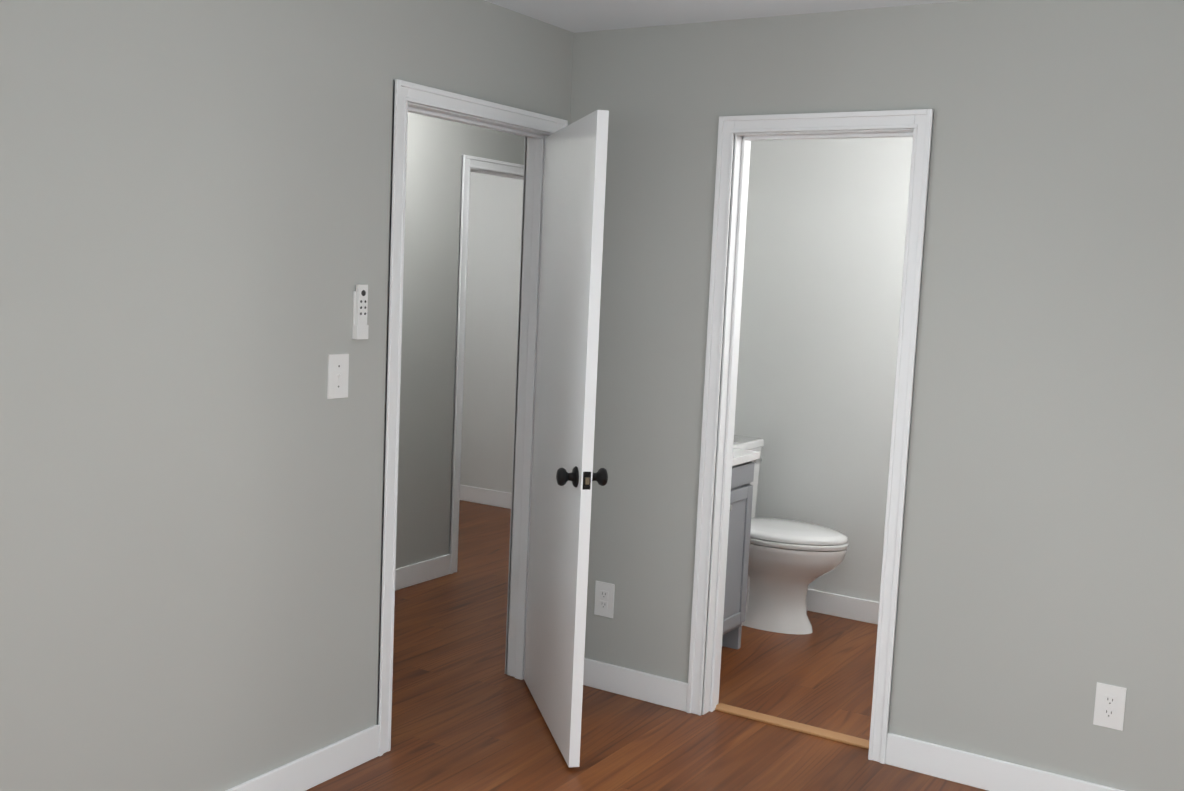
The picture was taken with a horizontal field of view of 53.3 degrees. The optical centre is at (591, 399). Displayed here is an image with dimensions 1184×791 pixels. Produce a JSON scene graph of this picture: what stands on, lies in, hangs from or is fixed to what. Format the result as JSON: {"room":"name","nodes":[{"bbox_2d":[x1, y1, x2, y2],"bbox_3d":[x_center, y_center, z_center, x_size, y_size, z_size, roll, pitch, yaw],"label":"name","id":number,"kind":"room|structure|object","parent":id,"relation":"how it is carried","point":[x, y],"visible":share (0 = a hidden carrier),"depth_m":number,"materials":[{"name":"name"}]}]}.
{"room":"bedroom","nodes":[
{"label":"bedroom","id":0,"kind":"room"},
{"bbox_2d":[0,0,573,790],"bbox_3d":[-0.673,-0.081,3.700,0.120,2.440,6.920,6,7,32],"label":"wall","id":1,"kind":"structure","parent":0,"point":[194,222],"depth_m":3.04,"materials":[{"name":"grey paint"}]},
{"bbox_2d":[327,354,348,398],"bbox_3d":[-0.742,-0.069,3.463,0.014,0.130,0.082,6,7,32],"label":"light switch","id":2,"kind":"object","parent":1,"relation":"attached to","point":[338,375],"visible":1,"depth_m":3.46,"materials":[{"name":"white plastic"}]},
{"bbox_2d":[352,284,368,338],"bbox_3d":[-0.688,-0.262,3.510,0.020,0.162,0.048,6,7,32],"label":"remote holder","id":3,"kind":"object","parent":1,"relation":"attached to","point":[360,328],"visible":1,"depth_m":3.50,"materials":[{"name":"white plastic"}]},
{"bbox_2d":[377,79,567,755],"bbox_3d":[-0.449,0.050,4.088,0.156,2.117,0.937,6,7,32],"label":"trim","id":4,"kind":"structure","parent":1,"relation":"attached to","point":[534,129],"depth_m":3.98,"materials":[{"name":"white wood"}]},
{"bbox_2d":[524,110,608,766],"bbox_3d":[-0.104,0.103,4.002,0.163,2.035,0.824,1,6,-14],"label":"hall door","id":5,"kind":"structure","parent":1,"relation":"in","point":[564,476],"depth_m":3.85,"materials":[{"name":"white painted wood"},{"name":"matte black metal"}]},
{"bbox_2d":[226,485,1123,790],"bbox_3d":[-0.549,1.090,3.787,6.880,0.105,6.800,6,7,32],"label":"baseboard","id":6,"kind":"structure","parent":1,"relation":"attached to","point":[362,747],"depth_m":3.80,"materials":[{"name":"white wood"}]},
{"bbox_2d":[396,112,524,568],"bbox_3d":[-1.384,-0.243,4.912,0.120,2.440,5.600,6,7,32],"label":"wall","id":7,"kind":"structure","parent":0,"point":[437,148],"depth_m":5.75,"materials":[{"name":"grey paint"}]},
{"bbox_2d":[449,155,523,573],"bbox_3d":[-0.486,-0.196,6.358,0.138,2.117,0.934,6,7,32],"label":"trim","id":8,"kind":"structure","parent":7,"relation":"attached to","point":[474,164],"depth_m":5.96,"materials":[{"name":"white wood"}]},
{"bbox_2d":[460,172,522,492],"bbox_3d":[-0.273,-0.480,7.579,3.330,2.440,0.120,6,7,32],"label":"wall","id":9,"kind":"structure","parent":0,"point":[493,280],"depth_m":7.75,"materials":[{"name":"paint"}]},
{"bbox_2d":[306,500,987,790],"bbox_3d":[-0.553,1.172,3.795,7.120,0.060,7.040,6,7,32],"label":"floor","id":10,"kind":"structure","parent":0,"point":[467,715],"depth_m":4.18,"materials":[{"name":"wood"}]},
{"bbox_2d":[722,448,759,649],"bbox_3d":[0.324,0.586,4.837,0.496,0.960,0.634,6,7,32],"label":"bathroom vanity","id":11,"kind":"object","parent":10,"relation":"on","point":[742,479],"visible":0.12,"depth_m":4.89,"materials":[{"name":"grey paint"}]},
{"bbox_2d":[733,435,848,633],"bbox_3d":[0.815,0.621,5.379,0.728,0.818,0.482,6,7,32],"label":"toilet","id":12,"kind":"object","parent":10,"relation":"on","point":[790,561],"visible":0.54,"depth_m":5.28,"materials":[{"name":"white ceramic"}]},
{"bbox_2d":[715,703,868,748],"bbox_3d":[0.714,1.153,4.173,0.610,0.009,0.062,6,7,32],"label":"threshold","id":13,"kind":"object","parent":10,"relation":"on","point":[801,727],"visible":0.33,"depth_m":4.16,"materials":[{"name":"brown wood"}]},
{"bbox_2d":[485,0,968,32],"bbox_3d":[-0.442,-1.321,3.528,7.120,0.080,7.040,6,7,32],"label":"ceiling","id":14,"kind":"structure","parent":0,"point":[575,16],"depth_m":3.90,"materials":[{"name":"paint"}]},
{"bbox_2d":[734,137,912,601],"bbox_3d":[1.893,-0.119,5.118,2.740,2.440,0.120,6,7,32],"label":"wall","id":15,"kind":"structure","parent":0,"point":[826,225],"depth_m":5.53,"materials":[{"name":"paint"}]},
{"bbox_2d":[570,0,1183,790],"bbox_3d":[1.416,0.023,3.596,3.790,2.440,0.120,6,7,32],"label":"wall","id":16,"kind":"structure","parent":0,"point":[1040,594],"depth_m":3.64,"materials":[{"name":"grey paint"}]},
{"bbox_2d":[594,581,614,617],"bbox_3d":[0.046,0.751,4.435,0.082,0.130,0.008,6,7,32],"label":"electrical outlet","id":17,"kind":"object","parent":16,"relation":"attached to","point":[604,599],"visible":1,"depth_m":4.43,"materials":[{"name":"white plastic"}]},
{"bbox_2d":[686,109,933,763],"bbox_3d":[0.739,0.109,4.026,0.734,2.117,0.156,6,7,32],"label":"trim","id":18,"kind":"structure","parent":16,"relation":"attached to","point":[737,135],"depth_m":4.05,"materials":[{"name":"white wood"}]},
{"bbox_2d":[1093,682,1126,730],"bbox_3d":[1.542,0.913,3.512,0.082,0.130,0.008,6,7,32],"label":"electrical outlet","id":19,"kind":"object","parent":16,"relation":"attached to","point":[1109,708],"visible":1,"depth_m":3.51,"materials":[{"name":"white plastic"}]}
]}

